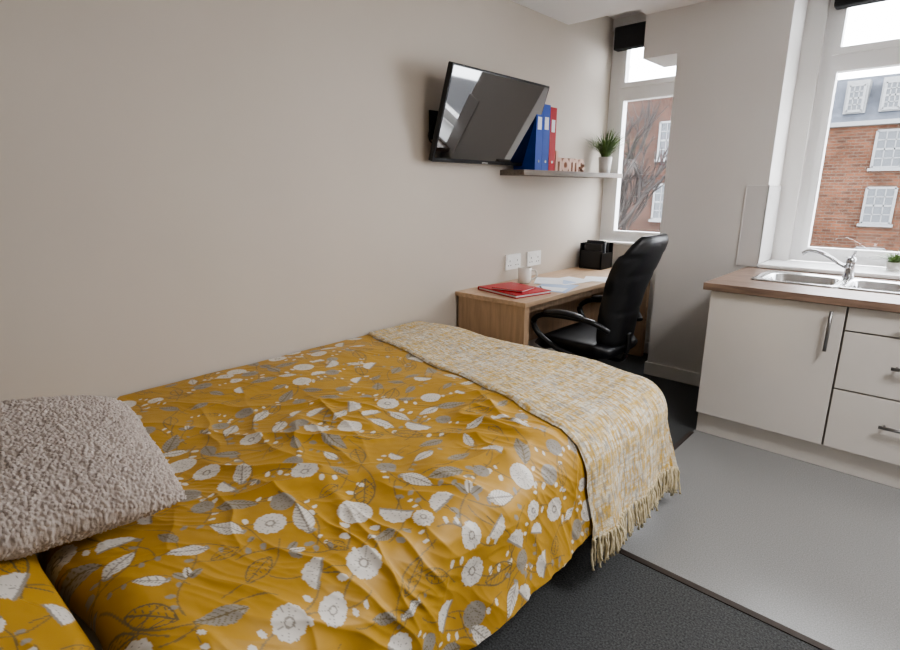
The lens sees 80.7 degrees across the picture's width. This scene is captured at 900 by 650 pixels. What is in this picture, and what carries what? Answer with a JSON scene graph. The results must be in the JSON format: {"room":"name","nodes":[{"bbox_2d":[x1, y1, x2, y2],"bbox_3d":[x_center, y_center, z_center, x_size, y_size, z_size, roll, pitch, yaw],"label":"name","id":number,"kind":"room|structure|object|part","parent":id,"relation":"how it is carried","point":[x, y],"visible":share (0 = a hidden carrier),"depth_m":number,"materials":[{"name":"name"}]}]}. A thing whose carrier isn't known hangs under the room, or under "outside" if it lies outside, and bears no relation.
{"room":"studio apartment","nodes":[
{"label":"studio apartment","id":0,"kind":"room"},
{"bbox_2d":[0,0,613,400],"bbox_3d":[-0.622,-0.728,2.738,0.150,2.850,6.100,13,19,41],"label":"wall","id":1,"kind":"structure","parent":0,"point":[189,189],"depth_m":2.35,"materials":[{"name":"beige paint"}]},
{"bbox_2d":[428,61,549,165],"bbox_3d":[0.247,-1.257,3.269,0.238,0.505,0.940,13,19,41],"label":"television","id":2,"kind":"object","parent":1,"relation":"attached to","point":[482,116],"visible":0.97,"depth_m":3.16,"materials":[{"name":"black plastic"}]},
{"bbox_2d":[505,253,520,269],"bbox_3d":[0.461,-0.464,3.881,0.014,0.110,0.180,13,19,41],"label":"wall socket","id":3,"kind":"object","parent":1,"relation":"attached to","point":[512,261],"visible":0.98,"depth_m":3.87,"materials":[{"name":"plastic"}]},
{"bbox_2d":[526,250,540,266],"bbox_3d":[0.645,-0.513,4.072,0.014,0.110,0.180,13,19,41],"label":"wall socket","id":4,"kind":"object","parent":1,"relation":"attached to","point":[533,258],"visible":1,"depth_m":4.06,"materials":[{"name":"plastic"}]},
{"bbox_2d":[500,169,622,177],"bbox_3d":[0.903,-1.151,4.055,0.200,0.035,1.440,13,19,41],"label":"wall shelf","id":5,"kind":"object","parent":1,"relation":"attached to","point":[521,172],"visible":1,"depth_m":3.80,"materials":[{"name":"grey wood"}]},
{"bbox_2d":[513,104,556,170],"bbox_3d":[0.591,-1.292,3.674,0.179,0.424,0.245,13,19,41],"label":"binders","id":6,"kind":"object","parent":5,"relation":"on","point":[540,152],"visible":0.7,"depth_m":3.60,"materials":[{"name":"blue paper"}]},
{"bbox_2d":[554,151,583,171],"bbox_3d":[0.892,-1.220,3.980,0.032,0.145,0.414,13,19,41],"label":"ornament","id":7,"kind":"object","parent":5,"relation":"on","point":[561,164],"visible":0.85,"depth_m":3.95,"materials":[{"name":"brown wood"}]},
{"bbox_2d":[585,129,638,172],"bbox_3d":[1.321,-1.418,4.291,0.386,0.362,0.458,13,19,41],"label":"potted grass plant","id":8,"kind":"object","parent":5,"relation":"on","point":[606,148],"visible":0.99,"depth_m":4.35,"materials":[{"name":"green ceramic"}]},
{"bbox_3d":[1.289,-1.330,4.414,0.110,0.130,0.110,13,19,41],"label":"pot","id":9,"kind":"part","parent":8,"relation":"part of","materials":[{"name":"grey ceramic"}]},
{"bbox_2d":[606,241,632,245],"bbox_3d":[1.602,-0.686,4.525,0.760,0.020,0.050,13,19,41],"label":"sill","id":10,"kind":"structure","parent":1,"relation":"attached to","point":[616,243],"depth_m":4.60,"materials":[{"name":"white paint"}]},
{"bbox_2d":[510,0,709,24],"bbox_3d":[0.919,-1.615,0.923,4.500,0.330,6.250,13,19,41],"label":"ceiling","id":11,"kind":"structure","parent":0,"point":[568,12],"depth_m":3.53,"materials":[{"name":"paint"}]},
{"bbox_2d":[644,342,648,353],"bbox_3d":[1.608,0.172,4.764,0.745,0.100,0.016,13,19,41],"label":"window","id":12,"kind":"structure","parent":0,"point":[646,345],"depth_m":4.65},
{"bbox_2d":[469,353,899,649],"bbox_3d":[0.919,1.090,1.618,4.500,0.124,6.250,13,19,41],"label":"floor","id":13,"kind":"structure","parent":0,"point":[757,549],"depth_m":2.01,"materials":[{"name":"carpet"}]},
{"bbox_2d":[35,553,102,649],"bbox_3d":[-0.596,0.674,1.959,1.370,0.519,2.560,13,19,41],"label":"bed","id":14,"kind":"object","parent":13,"relation":"on","point":[88,631],"visible":0.02,"depth_m":1.09,"materials":[{"name":"fabric"}]},
{"bbox_2d":[0,554,95,649],"bbox_3d":[-1.026,0.566,0.947,0.778,0.207,0.546,13,19,41],"label":"pillow","id":15,"kind":"object","parent":14,"relation":"on","point":[33,615],"visible":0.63,"depth_m":0.97,"materials":[{"name":"yellow fabric"}]},
{"bbox_2d":[37,335,592,649],"bbox_3d":[-0.258,0.525,2.114,1.606,0.546,2.234,13,19,41],"label":"duvet","id":16,"kind":"object","parent":14,"relation":"on","point":[358,493],"visible":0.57,"depth_m":1.43,"materials":[{"name":"yellow fabric"}]},
{"bbox_2d":[0,395,185,560],"bbox_3d":[-0.979,0.332,1.273,0.564,0.268,0.504,13,19,41],"label":"cushion","id":17,"kind":"object","parent":16,"relation":"on","point":[73,468],"visible":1,"depth_m":1.17,"materials":[{"name":"beige fabric"}]},
{"bbox_2d":[368,321,680,570],"bbox_3d":[0.238,0.419,2.618,0.829,0.581,1.669,-13,20,-42],"label":"throw blanket","id":18,"kind":"object","parent":16,"relation":"on","point":[616,418],"visible":1,"depth_m":2.15,"materials":[{"name":"fabric"}]},
{"bbox_2d":[455,266,649,356],"bbox_3d":[0.862,0.022,4.036,0.558,0.748,1.830,13,19,41],"label":"desk","id":19,"kind":"object","parent":13,"relation":"on","point":[488,314],"visible":0.42,"depth_m":3.47,"materials":[{"name":"brown wood"}]},
{"bbox_2d":[478,282,550,298],"bbox_3d":[0.416,-0.230,3.463,0.300,0.023,0.380,-10,17,-34],"label":"folder","id":20,"kind":"object","parent":19,"relation":"on","point":[537,291],"visible":0.76,"depth_m":3.37,"materials":[{"name":"red paper"}]},
{"bbox_2d":[492,283,534,292],"bbox_3d":[0.410,-0.239,3.424,0.220,0.013,0.180,10,17,34],"label":"notebook","id":21,"kind":"object","parent":20,"relation":"on","point":[504,287],"visible":1,"depth_m":3.40,"materials":[{"name":"red paper"}]},
{"bbox_2d":[518,267,537,283],"bbox_3d":[0.543,-0.352,3.761,0.128,0.111,0.098,13,19,41],"label":"coffee mug","id":22,"kind":"object","parent":19,"relation":"on","point":[524,273],"visible":0.99,"depth_m":3.74,"materials":[{"name":"white ceramic"}]},
{"bbox_3d":[0.865,0.036,4.037,0.530,0.720,1.810,13,19,41],"label":"frame","id":23,"kind":"part","parent":19,"relation":"part of","materials":[{"name":"brown wood"}]},
{"bbox_2d":[534,276,606,292],"bbox_3d":[0.808,-0.313,3.825,0.482,0.004,0.827,13,19,41],"label":"paper sheets","id":24,"kind":"object","parent":19,"relation":"on","point":[564,284],"visible":0.88,"depth_m":3.79,"materials":[{"name":"white paper"}]},
{"bbox_2d":[579,240,613,269],"bbox_3d":[1.240,-0.602,4.493,0.200,0.230,0.200,13,19,41],"label":"desk organizer","id":25,"kind":"object","parent":19,"relation":"on","point":[594,254],"depth_m":4.44,"materials":[{"name":"black plastic"}]},
{"bbox_2d":[531,233,668,361],"bbox_3d":[0.914,-0.006,3.337,0.749,1.148,0.664,13,19,41],"label":"office chair","id":26,"kind":"object","parent":13,"relation":"on","point":[612,335],"visible":0.92,"depth_m":3.10,"materials":[{"name":"black leather"}]},
{"bbox_3d":[0.870,0.106,3.409,0.530,0.127,0.500,13,19,41],"label":"seat","id":27,"kind":"part","parent":26,"relation":"part of","materials":[{"name":"black leather"}]},
{"bbox_3d":[1.090,-0.197,3.120,0.269,0.670,0.509,13,19,41],"label":"backrest","id":28,"kind":"part","parent":26,"relation":"part of","materials":[{"name":"black leather"}]},
{"bbox_2d":[696,267,899,488],"bbox_3d":[2.430,0.292,2.660,2.035,0.907,0.858,13,19,41],"label":"base cabinet","id":29,"kind":"object","parent":13,"relation":"on","point":[800,365],"visible":0.98,"depth_m":2.72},
{"bbox_2d":[703,267,899,312],"bbox_3d":[2.434,-0.121,2.558,2.035,0.038,0.848,13,19,41],"label":"countertop","id":30,"kind":"structure","parent":29,"relation":"on","point":[739,281],"depth_m":2.70,"materials":[{"name":"brown wood"}]},
{"bbox_2d":[750,270,899,294],"bbox_3d":[2.114,-0.175,2.959,0.710,0.149,0.440,13,19,41],"label":"sink","id":31,"kind":"object","parent":30,"relation":"in","point":[784,277],"depth_m":2.95,"materials":[{"name":"metal"}]},
{"bbox_2d":[612,0,899,372],"bbox_3d":[2.776,-0.794,3.193,4.200,2.750,0.800,13,19,41],"label":"wall","id":32,"kind":"structure","parent":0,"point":[747,72],"depth_m":3.52,"materials":[{"name":"white paint"}]},
{"bbox_2d":[614,21,645,51],"bbox_3d":[1.600,-2.262,4.088,0.680,0.170,0.080,13,19,41],"label":"roller blind","id":33,"kind":"object","parent":32,"relation":"attached to","point":[631,36],"visible":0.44,"depth_m":4.20,"materials":[{"name":"black fabric"}]},
{"bbox_2d":[599,32,674,242],"bbox_3d":[1.650,-1.537,4.360,0.760,1.710,0.090,13,19,41],"label":"window","id":34,"kind":"structure","parent":32,"relation":"attached to","point":[622,91],"depth_m":4.48,"materials":[{"name":"white plastic"}]},
{"bbox_2d":[644,361,700,385],"bbox_3d":[1.937,0.337,4.117,0.645,0.100,0.546,13,19,41],"label":"baseboard","id":35,"kind":"structure","parent":32,"relation":"attached to","point":[658,370],"depth_m":3.99,"materials":[{"name":"white wood"}]},
{"bbox_2d":[736,185,781,266],"bbox_3d":[2.079,-0.674,3.569,0.135,0.521,0.321,13,19,41],"label":"backsplash","id":36,"kind":"structure","parent":32,"relation":"attached to","point":[761,202],"depth_m":3.47,"materials":[{"name":"white"}]},
{"bbox_3d":[3.094,-0.200,2.737,2.610,0.023,0.370,13,19,41],"label":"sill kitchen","id":37,"kind":"part","parent":32,"relation":"part of","materials":[{"name":"white plastic"}]},
{"bbox_2d":[790,0,899,266],"bbox_3d":[3.298,-1.066,2.657,2.520,1.695,0.090,13,19,41],"label":"window","id":38,"kind":"structure","parent":32,"relation":"attached to","point":[836,58],"depth_m":3.38,"materials":[{"name":"white plastic"}]},
{"bbox_2d":[834,0,888,9],"bbox_3d":[3.226,-1.788,2.400,2.430,0.150,0.090,13,19,41],"label":"roller blind","id":39,"kind":"object","parent":32,"relation":"attached to","point":[838,4],"visible":1,"depth_m":3.14,"materials":[{"name":"black fabric"}]},
{"bbox_2d":[877,253,899,270],"bbox_3d":[2.668,-0.381,3.166,0.230,0.112,0.224,13,19,41],"label":"potted herb plant","id":40,"kind":"object","parent":32,"relation":"on","point":[893,263],"visible":1,"depth_m":3.16,"materials":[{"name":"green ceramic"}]},
{"bbox_3d":[2.660,-0.352,3.178,0.080,0.050,0.080,13,19,41],"label":"pot","id":41,"kind":"part","parent":40,"relation":"part of","materials":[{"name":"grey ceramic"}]},
{"bbox_2d":[802,249,856,278],"bbox_3d":[2.180,-0.361,3.063,0.269,0.160,0.100,13,19,41],"label":"tap","id":42,"kind":"object","parent":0,"point":[849,267],"depth_m":3.02,"materials":[{"name":"silver metal"}]},
{"label":"outside","id":43,"kind":"structure","parent":0,"visible":0},
{"bbox_3d":[17.816,2.748,31.539,70.000,0.200,52.000,13,19,41],"label":"ground","id":44,"kind":"structure","parent":43,"visible":0},
{"bbox_2d":[617,66,667,230],"bbox_3d":[5.444,-1.647,18.070,4.713,15.017,6.090,-8,17,-29],"label":"bare tree","id":45,"kind":"object","parent":44,"relation":"on","point":[625,203],"visible":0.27,"depth_m":16.93,"materials":[{"name":"brown plant"}]},
{"bbox_2d":[618,97,672,231],"bbox_3d":[7.145,-5.160,32.586,17.700,14.600,6.180,13,19,41],"label":"house","id":46,"kind":"structure","parent":44,"relation":"on","point":[649,219],"depth_m":25.45,"materials":[{"name":"red brick"}]},
{"bbox_2d":[810,73,899,251],"bbox_3d":[22.968,-3.128,23.458,16.800,15.200,6.300,13,19,41],"label":"house","id":47,"kind":"structure","parent":44,"relation":"on","point":[858,204],"depth_m":23.20,"materials":[{"name":"brick"}]}
]}

